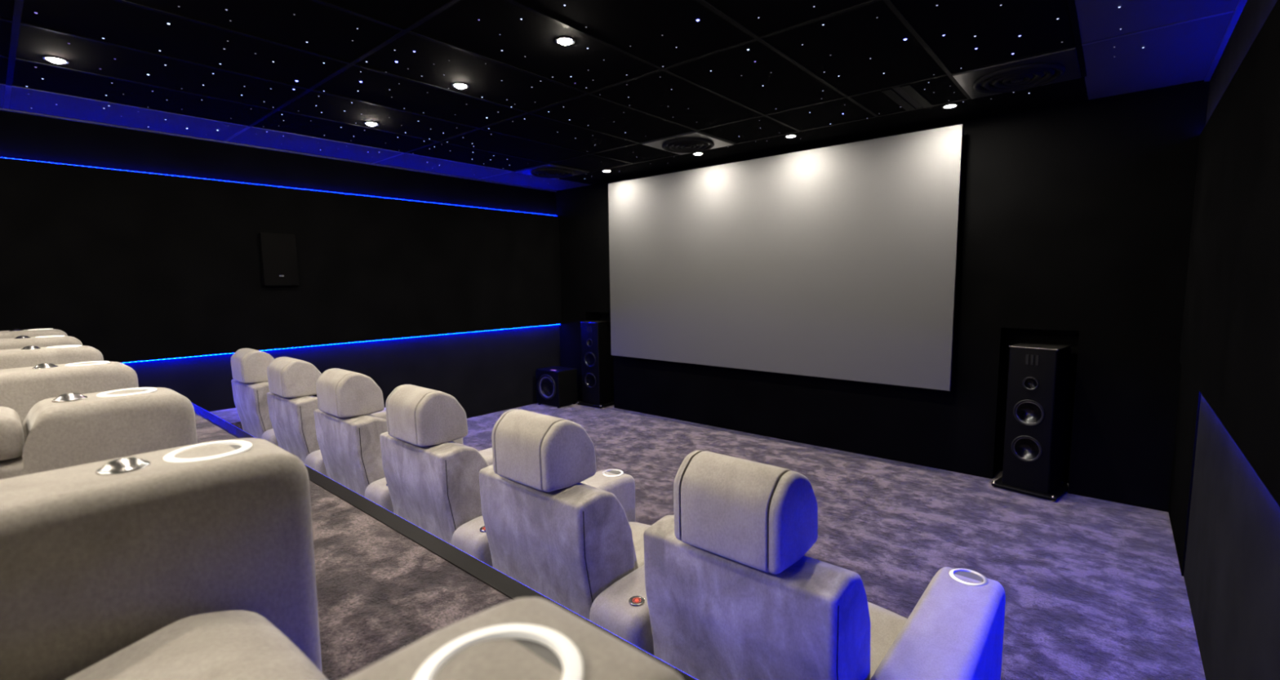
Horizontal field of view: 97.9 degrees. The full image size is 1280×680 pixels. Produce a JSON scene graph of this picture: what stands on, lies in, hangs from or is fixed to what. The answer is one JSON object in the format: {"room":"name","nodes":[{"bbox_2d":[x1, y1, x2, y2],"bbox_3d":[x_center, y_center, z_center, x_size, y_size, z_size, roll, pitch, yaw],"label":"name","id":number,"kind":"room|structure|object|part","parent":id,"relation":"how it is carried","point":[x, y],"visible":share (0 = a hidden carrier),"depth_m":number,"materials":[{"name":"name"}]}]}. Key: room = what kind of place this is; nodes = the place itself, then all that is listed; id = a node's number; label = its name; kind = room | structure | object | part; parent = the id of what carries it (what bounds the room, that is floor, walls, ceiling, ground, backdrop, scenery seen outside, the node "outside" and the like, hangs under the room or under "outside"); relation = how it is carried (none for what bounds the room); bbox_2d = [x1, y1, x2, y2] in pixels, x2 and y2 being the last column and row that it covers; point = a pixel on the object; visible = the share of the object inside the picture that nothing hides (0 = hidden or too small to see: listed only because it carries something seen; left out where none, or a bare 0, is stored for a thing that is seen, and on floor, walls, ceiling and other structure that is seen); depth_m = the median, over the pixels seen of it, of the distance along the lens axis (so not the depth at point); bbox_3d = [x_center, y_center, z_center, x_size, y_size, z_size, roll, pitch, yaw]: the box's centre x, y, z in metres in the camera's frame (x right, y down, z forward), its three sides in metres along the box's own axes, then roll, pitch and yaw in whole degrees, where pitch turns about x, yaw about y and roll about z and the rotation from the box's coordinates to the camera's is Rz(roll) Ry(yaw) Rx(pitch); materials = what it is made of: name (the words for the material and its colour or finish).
{"room":"home theater","nodes":[
{"label":"home theater","id":0,"kind":"room"},
{"bbox_2d":[208,408,242,430],"bbox_3d":[-3.163,0.857,4.709,0.620,0.537,1.043,4,8,40],"label":"floor","id":1,"kind":"structure","parent":0,"point":[230,415],"depth_m":4.50,"materials":[{"name":"beige carpet"}]},
{"bbox_2d":[0,110,560,418],"bbox_3d":[-3.470,-0.271,4.803,0.100,2.768,7.800,4,8,40],"label":"wall","id":2,"kind":"structure","parent":0,"point":[23,136],"depth_m":5.38,"materials":[{"name":"black fabric"}]},
{"bbox_2d":[4,157,551,215],"bbox_3d":[-3.509,-1.307,4.543,0.010,0.004,7.440,4,8,40],"label":"light strip","id":3,"kind":"object","parent":2,"relation":"attached to","point":[5,157],"visible":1,"depth_m":4.65,"materials":[{"name":"blue"}]},
{"bbox_2d":[258,232,298,285],"bbox_3d":[-3.176,-0.707,4.910,0.057,0.455,0.270,4,8,40],"label":"wall speaker","id":4,"kind":"object","parent":2,"relation":"attached to","point":[278,257],"visible":1,"depth_m":4.88,"materials":[{"name":"fabric"}]},
{"bbox_2d":[0,157,561,362],"bbox_3d":[-3.514,-0.594,4.605,0.050,1.426,7.500,4,8,40],"label":"wall panel","id":5,"kind":"object","parent":2,"relation":"attached to","point":[131,266],"depth_m":4.71,"materials":[{"name":"black fabric"}]},
{"bbox_2d":[121,324,558,363],"bbox_3d":[-3.491,0.116,4.695,0.010,0.004,7.440,4,8,40],"label":"light strip","id":6,"kind":"object","parent":2,"relation":"attached to","point":[557,324],"visible":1,"depth_m":5.29,"materials":[{"name":"blue plastic"}]},
{"bbox_2d":[195,413,512,679],"bbox_3d":[-2.561,1.167,1.238,6.062,0.840,3.340,4,8,40],"label":"floor","id":7,"kind":"structure","parent":0,"point":[380,592],"depth_m":1.55,"materials":[{"name":"beige carpet"}]},
{"bbox_2d":[0,328,67,338],"bbox_3d":[-4.087,0.244,3.335,0.204,0.590,0.967,4,8,40],"label":"console","id":8,"kind":"object","parent":7,"relation":"on","point":[14,333],"visible":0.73,"depth_m":3.50,"materials":[{"name":"beige"}]},
{"bbox_2d":[0,335,82,350],"bbox_3d":[-3.455,0.293,2.798,0.204,0.590,0.967,4,8,40],"label":"console","id":9,"kind":"object","parent":7,"relation":"on","point":[21,341],"visible":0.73,"depth_m":2.96,"materials":[{"name":"beige"}]},
{"bbox_2d":[0,344,103,368],"bbox_3d":[-2.832,0.342,2.268,0.204,0.590,0.967,4,8,40],"label":"console","id":10,"kind":"object","parent":7,"relation":"on","point":[28,356],"visible":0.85,"depth_m":2.42,"materials":[{"name":"beige"}]},
{"bbox_2d":[0,360,138,424],"bbox_3d":[-2.159,0.394,1.696,0.204,0.590,0.967,4,8,40],"label":"console","id":11,"kind":"object","parent":7,"relation":"on","point":[21,388],"visible":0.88,"depth_m":1.83,"materials":[{"name":"beige fabric"}]},
{"bbox_2d":[0,386,197,479],"bbox_3d":[-1.528,0.444,1.159,0.212,0.590,0.968,4,8,40],"label":"seat","id":12,"kind":"object","parent":7,"relation":"on","point":[66,430],"visible":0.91,"depth_m":1.30,"materials":[{"name":"beige fabric"}]},
{"bbox_2d":[0,437,322,679],"bbox_3d":[-0.927,0.491,0.648,0.204,0.590,0.967,4,8,40],"label":"console","id":13,"kind":"object","parent":7,"relation":"on","point":[97,558],"visible":0.98,"depth_m":0.78,"materials":[{"name":"beige fabric"}]},
{"bbox_2d":[64,609,328,679],"bbox_3d":[-0.657,0.257,0.331,0.548,1.116,0.968,4,8,40],"label":"recliner","id":14,"kind":"object","parent":7,"relation":"on","point":[240,644],"visible":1,"depth_m":0.67,"materials":[{"name":"beige fabric"}]},
{"bbox_2d":[191,403,697,679],"bbox_3d":[-1.458,0.965,2.518,6.062,0.744,0.061,4,8,40],"label":"trim","id":15,"kind":"structure","parent":7,"relation":"attached to","point":[495,579],"depth_m":1.81,"materials":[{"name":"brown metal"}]},
{"bbox_2d":[199,406,694,678],"bbox_3d":[-1.443,0.612,2.502,6.022,0.033,0.011,4,8,40],"label":"light strip","id":16,"kind":"object","parent":15,"relation":"attached to","point":[199,406],"visible":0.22,"depth_m":1.55,"materials":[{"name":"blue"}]},
{"bbox_2d":[342,596,683,679],"bbox_3d":[-0.330,0.538,0.128,0.204,0.590,0.967,4,8,40],"label":"console","id":17,"kind":"object","parent":7,"relation":"on","point":[534,637],"visible":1,"depth_m":0.40,"materials":[{"name":"beige fabric"}]},
{"bbox_2d":[0,0,1239,191],"bbox_3d":[-1.144,-1.514,2.659,6.262,0.100,7.800,4,8,40],"label":"ceiling","id":18,"kind":"structure","parent":0,"point":[851,37],"depth_m":3.13,"materials":[{"name":"black tile"}]},
{"bbox_2d":[42,55,69,63],"bbox_3d":[-3.058,-1.459,2.920,0.098,0.017,0.098,4,8,40],"label":"recessed light","id":19,"kind":"object","parent":18,"relation":"in","point":[51,59],"visible":1,"depth_m":2.90,"materials":[{"name":"white glass"}]},
{"bbox_2d":[364,121,378,125],"bbox_3d":[-2.000,-1.603,4.151,0.098,0.017,0.098,4,8,40],"label":"recessed light","id":20,"kind":"object","parent":18,"relation":"in","point":[370,123],"visible":1,"depth_m":4.13,"materials":[{"name":"white glass"}]},
{"bbox_2d":[452,82,468,88],"bbox_3d":[-1.087,-1.532,3.376,0.098,0.017,0.098,4,8,40],"label":"recessed light","id":21,"kind":"object","parent":18,"relation":"in","point":[457,85],"visible":1,"depth_m":3.36,"materials":[{"name":"white glass"}]},
{"bbox_2d":[0,0,1086,172],"bbox_3d":[-1.385,-1.420,2.289,4.800,0.006,6.912,4,8,40],"label":"trim","id":22,"kind":"structure","parent":18,"relation":"attached to","point":[18,5],"depth_m":3.06,"materials":[{"name":"black paint"}]},
{"bbox_2d":[514,164,589,178],"bbox_3d":[-0.950,-1.806,6.032,0.574,0.036,0.574,4,8,40],"label":"ceiling vent","id":23,"kind":"object","parent":18,"relation":"in","point":[548,171],"visible":1,"depth_m":5.94,"materials":[{"name":"black metal"}]},
{"bbox_3d":[-0.950,-1.800,6.033,0.158,0.024,0.158,4,8,40],"label":"ring blade","id":24,"kind":"part","parent":23,"relation":"part of","materials":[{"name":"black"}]},
{"bbox_3d":[-0.950,-1.800,6.033,0.458,0.024,0.458,4,8,40],"label":"ring blade","id":25,"kind":"part","parent":23,"relation":"part of","materials":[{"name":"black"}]},
{"bbox_3d":[-0.950,-1.800,6.033,0.258,0.024,0.258,4,8,40],"label":"ring blade","id":26,"kind":"part","parent":23,"relation":"part of","materials":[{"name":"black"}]},
{"bbox_3d":[-0.950,-1.800,6.033,0.358,0.024,0.358,4,8,40],"label":"ring blade","id":27,"kind":"part","parent":23,"relation":"part of","materials":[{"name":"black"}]},
{"bbox_2d":[555,36,574,45],"bbox_3d":[-0.372,-1.476,2.768,0.098,0.017,0.098,4,8,40],"label":"recessed light","id":28,"kind":"object","parent":18,"relation":"in","point":[563,41],"visible":1,"depth_m":2.75,"materials":[{"name":"white glass"}]},
{"bbox_2d":[641,131,733,155],"bbox_3d":[0.419,-1.699,4.868,0.574,0.036,0.574,4,8,40],"label":"ceiling vent","id":29,"kind":"object","parent":18,"relation":"in","point":[695,141],"visible":1,"depth_m":4.79,"materials":[{"name":"black metal"}]},
{"bbox_3d":[0.419,-1.694,4.869,0.158,0.024,0.158,4,8,40],"label":"ring blade","id":30,"kind":"part","parent":29,"relation":"part of","materials":[{"name":"black metal"}]},
{"bbox_3d":[0.419,-1.694,4.869,0.258,0.024,0.258,4,8,40],"label":"ring blade","id":31,"kind":"part","parent":29,"relation":"part of","materials":[{"name":"black metal"}]},
{"bbox_3d":[0.419,-1.694,4.869,0.358,0.024,0.358,4,8,40],"label":"ring blade","id":32,"kind":"part","parent":29,"relation":"part of","materials":[{"name":"black metal"}]},
{"bbox_3d":[0.419,-1.694,4.869,0.458,0.024,0.458,4,8,40],"label":"ring blade","id":33,"kind":"part","parent":29,"relation":"part of","materials":[{"name":"black metal"}]},
{"bbox_2d":[693,152,702,155],"bbox_3d":[0.549,-1.760,5.279,0.098,0.005,0.098,4,8,40],"label":"recessed light","id":34,"kind":"object","parent":18,"relation":"in","point":[695,153],"visible":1,"depth_m":5.27,"materials":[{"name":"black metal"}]},
{"bbox_2d":[784,134,796,137],"bbox_3d":[1.264,-1.704,4.671,0.098,0.005,0.098,4,8,40],"label":"recessed light","id":35,"kind":"object","parent":18,"relation":"in","point":[788,135],"visible":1,"depth_m":4.67,"materials":[{"name":"white"}]},
{"bbox_2d":[881,84,933,111],"bbox_3d":[1.783,-1.606,3.707,0.170,0.010,0.570,4,8,40],"label":"ceiling vent","id":36,"kind":"object","parent":18,"relation":"in","point":[906,96],"visible":1,"depth_m":3.68,"materials":[{"name":"black metal"}]},
{"bbox_3d":[1.741,-1.609,3.743,0.060,0.010,0.570,4,8,40],"label":"frame rail","id":37,"kind":"part","parent":36,"relation":"part of","materials":[{"name":"black metal"}]},
{"bbox_3d":[1.825,-1.603,3.671,0.060,0.010,0.570,4,8,40],"label":"frame rail","id":38,"kind":"part","parent":36,"relation":"part of","materials":[{"name":"black metal"}]},
{"bbox_2d":[942,103,958,108],"bbox_3d":[2.169,-1.634,3.902,0.098,0.005,0.098,4,8,40],"label":"recessed light","id":39,"kind":"object","parent":18,"relation":"in","point":[952,105],"visible":1,"depth_m":3.90,"materials":[{"name":"white"}]},
{"bbox_2d":[952,47,1081,98],"bbox_3d":[2.244,-1.557,3.317,0.574,0.036,0.574,4,8,40],"label":"ceiling vent","id":40,"kind":"object","parent":18,"relation":"in","point":[1063,65],"visible":1,"depth_m":3.25,"materials":[{"name":"black metal"}]},
{"bbox_3d":[2.244,-1.551,3.317,0.158,0.024,0.158,4,8,40],"label":"ring blade","id":41,"kind":"part","parent":40,"relation":"part of","materials":[{"name":"black metal"}]},
{"bbox_3d":[2.244,-1.551,3.317,0.258,0.024,0.258,4,8,40],"label":"ring blade","id":42,"kind":"part","parent":40,"relation":"part of","materials":[{"name":"black metal"}]},
{"bbox_3d":[2.244,-1.551,3.317,0.358,0.024,0.358,4,8,40],"label":"ring blade","id":43,"kind":"part","parent":40,"relation":"part of","materials":[{"name":"black metal"}]},
{"bbox_3d":[2.244,-1.551,3.317,0.458,0.024,0.458,4,8,40],"label":"ring blade","id":44,"kind":"part","parent":40,"relation":"part of","materials":[{"name":"black metal"}]},
{"bbox_2d":[462,400,1205,679],"bbox_3d":[-0.013,1.189,4.237,6.102,0.100,4.425,4,8,40],"label":"floor","id":45,"kind":"structure","parent":0,"point":[1095,588],"depth_m":3.36,"materials":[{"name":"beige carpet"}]},
{"bbox_2d":[231,347,274,439],"bbox_3d":[-2.599,0.588,4.443,0.566,1.116,0.968,4,8,40],"label":"recliner","id":46,"kind":"object","parent":45,"relation":"on","point":[250,384],"visible":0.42,"depth_m":4.00,"materials":[{"name":"beige fabric"}]},
{"bbox_3d":[-2.805,0.672,4.209,0.562,0.763,0.284,4,8,40],"label":"backrest","id":47,"kind":"part","parent":46,"relation":"part of","materials":[{"name":"beige fabric"}]},
{"bbox_2d":[266,356,321,464],"bbox_3d":[-1.976,0.636,3.913,0.566,1.116,0.968,4,8,40],"label":"recliner","id":48,"kind":"object","parent":45,"relation":"on","point":[291,405],"visible":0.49,"depth_m":3.47,"materials":[{"name":"beige fabric"}]},
{"bbox_3d":[-2.182,0.720,3.679,0.562,0.763,0.284,4,8,40],"label":"backrest","id":49,"kind":"part","parent":48,"relation":"part of","materials":[{"name":"beige fabric"}]},
{"bbox_2d":[261,407,386,446],"bbox_3d":[-2.275,0.874,4.249,0.204,0.579,0.979,4,8,40],"label":"console","id":50,"kind":"object","parent":45,"relation":"on","point":[268,435],"visible":0.1,"depth_m":3.88,"materials":[{"name":"beige fabric"}]},
{"bbox_2d":[313,368,387,497],"bbox_3d":[-1.352,0.685,3.383,0.566,1.116,0.968,4,8,40],"label":"recliner","id":51,"kind":"object","parent":45,"relation":"on","point":[348,436],"visible":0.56,"depth_m":2.95,"materials":[{"name":"beige fabric"}]},
{"bbox_3d":[-1.558,0.769,3.149,0.562,0.763,0.284,4,8,40],"label":"backrest","id":52,"kind":"part","parent":51,"relation":"part of","materials":[{"name":"beige fabric"}]},
{"bbox_2d":[305,437,462,476],"bbox_3d":[-1.651,0.923,3.719,0.204,0.579,0.979,4,8,40],"label":"console","id":53,"kind":"object","parent":45,"relation":"on","point":[314,460],"visible":0.05,"depth_m":3.31,"materials":[{"name":"beige fabric"}]},
{"bbox_2d":[364,447,493,513],"bbox_3d":[-1.027,0.972,3.188,0.204,0.579,0.979,4,8,40],"label":"console","id":54,"kind":"object","parent":45,"relation":"on","point":[377,491],"visible":0.04,"depth_m":2.80,"materials":[{"name":"beige fabric"}]},
{"bbox_2d":[379,384,489,544],"bbox_3d":[-0.728,0.734,2.853,0.566,1.116,0.968,4,8,40],"label":"recliner","id":55,"kind":"object","parent":45,"relation":"on","point":[432,478],"visible":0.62,"depth_m":2.42,"materials":[{"name":"beige fabric"}]},
{"bbox_3d":[-0.934,0.818,2.619,0.562,0.763,0.284,4,8,40],"label":"backrest","id":56,"kind":"part","parent":55,"relation":"part of","materials":[{"name":"beige fabric"}]},
{"bbox_2d":[451,469,635,567],"bbox_3d":[-0.404,1.020,2.658,0.204,0.579,0.979,4,8,40],"label":"console","id":57,"kind":"object","parent":45,"relation":"on","point":[470,537],"visible":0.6,"depth_m":2.76,"materials":[{"name":"beige fabric"}]},
{"bbox_2d":[535,365,577,408],"bbox_3d":[-1.081,0.601,7.210,0.420,0.467,0.354,4,8,37],"label":"subwoofer","id":58,"kind":"object","parent":45,"relation":"on","point":[557,386],"visible":1,"depth_m":7.08,"materials":[{"name":"black"}]},
{"bbox_2d":[479,408,650,620],"bbox_3d":[-0.105,0.782,2.323,0.566,1.116,0.968,4,8,40],"label":"recliner","id":59,"kind":"object","parent":45,"relation":"on","point":[565,539],"visible":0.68,"depth_m":1.90,"materials":[{"name":"beige fabric"}]},
{"bbox_3d":[-0.310,0.866,2.088,0.562,0.763,0.284,4,8,40],"label":"backrest","id":60,"kind":"part","parent":59,"relation":"part of","materials":[{"name":"beige fabric"}]},
{"bbox_2d":[632,540,638,569],"bbox_3d":[-0.238,0.758,2.164,0.492,0.492,0.206,4,8,40],"label":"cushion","id":61,"kind":"object","parent":59,"relation":"on","point":[636,565],"depth_m":2.05,"materials":[{"name":"beige fabric"}]},
{"bbox_3d":[-0.017,1.022,2.448,0.554,0.211,0.644,4,8,40],"label":"seat","id":62,"kind":"part","parent":59,"relation":"part of","materials":[{"name":"beige fabric"}]},
{"bbox_2d":[577,320,613,408],"bbox_3d":[-0.535,0.295,7.148,0.400,1.075,0.405,4,8,36],"label":"tower speaker","id":63,"kind":"object","parent":45,"relation":"on","point":[597,371],"visible":0.95,"depth_m":7.03},
{"bbox_2d":[589,564,654,656],"bbox_3d":[0.220,1.069,2.128,0.204,0.579,0.979,4,8,40],"label":"console","id":64,"kind":"object","parent":45,"relation":"on","point":[621,609],"visible":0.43,"depth_m":1.75,"materials":[{"name":"beige fabric"}]},
{"bbox_2d":[643,449,907,679],"bbox_3d":[0.519,0.831,1.792,0.566,1.116,0.968,4,8,40],"label":"recliner","id":65,"kind":"object","parent":45,"relation":"on","point":[732,591],"visible":0.94,"depth_m":1.39,"materials":[{"name":"beige fabric"}]},
{"bbox_3d":[0.313,0.915,1.558,0.562,0.763,0.284,4,8,40],"label":"backrest","id":66,"kind":"part","parent":65,"relation":"part of","materials":[{"name":"beige fabric"}]},
{"bbox_3d":[0.607,1.070,1.918,0.554,0.211,0.644,4,8,40],"label":"seat","id":67,"kind":"part","parent":65,"relation":"part of","materials":[{"name":"beige fabric"}]},
{"bbox_2d":[870,567,1005,679],"bbox_3d":[0.844,1.118,1.598,0.204,0.579,0.979,4,8,40],"label":"armrest","id":68,"kind":"object","parent":45,"relation":"on","point":[955,629],"visible":1,"depth_m":1.61,"materials":[{"name":"beige fabric"}]},
{"bbox_2d":[991,342,1071,502],"bbox_3d":[2.919,0.575,4.117,0.405,1.075,0.400,-6,8,-39],"label":"tower speaker","id":69,"kind":"object","parent":45,"relation":"on","point":[1038,373],"visible":0.98,"depth_m":4.01},
{"bbox_2d":[555,80,1209,511],"bbox_3d":[1.308,-0.419,5.644,6.062,2.768,0.300,4,8,40],"label":"wall","id":70,"kind":"structure","parent":0,"point":[1146,143],"depth_m":4.05,"materials":[{"name":"black fabric"}]},
{"bbox_2d":[608,124,963,391],"bbox_3d":[1.084,-0.715,5.464,3.612,2.000,0.210,4,8,40],"label":"projection screen","id":71,"kind":"object","parent":70,"relation":"attached to","point":[839,261],"visible":1,"depth_m":5.01,"materials":[{"name":"grey fabric"}]},
{"bbox_3d":[1.049,-0.710,5.423,3.600,1.980,0.039,4,8,40],"label":"frame","id":72,"kind":"part","parent":71,"relation":"part of","materials":[{"name":"black"}]},
{"bbox_2d":[600,312,1079,482],"bbox_3d":[1.393,0.353,5.839,5.010,1.190,0.030,4,8,40],"label":"trim","id":73,"kind":"structure","parent":70,"relation":"attached to","point":[1013,335],"depth_m":4.29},
{"bbox_2d":[1183,0,1279,679],"bbox_3d":[1.217,0.095,0.819,0.100,2.768,7.800,4,8,40],"label":"wall","id":74,"kind":"structure","parent":0,"point":[1232,572],"depth_m":2.00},
{"bbox_2d":[0,0,1247,191],"bbox_3d":[-1.240,-1.446,2.551,6.062,0.014,7.500,4,8,40],"label":"trim","id":75,"kind":"structure","parent":74,"relation":"attached to","point":[1237,11],"depth_m":3.87,"materials":[{"name":"grey metal"}]},
{"bbox_2d":[1168,0,1279,576],"bbox_3d":[1.075,0.268,0.762,0.022,2.440,7.500,4,8,40],"label":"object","id":76,"kind":"structure","parent":74,"relation":"attached to","point":[1229,354],"depth_m":2.06,"materials":[{"name":"black fabric"}]}
]}

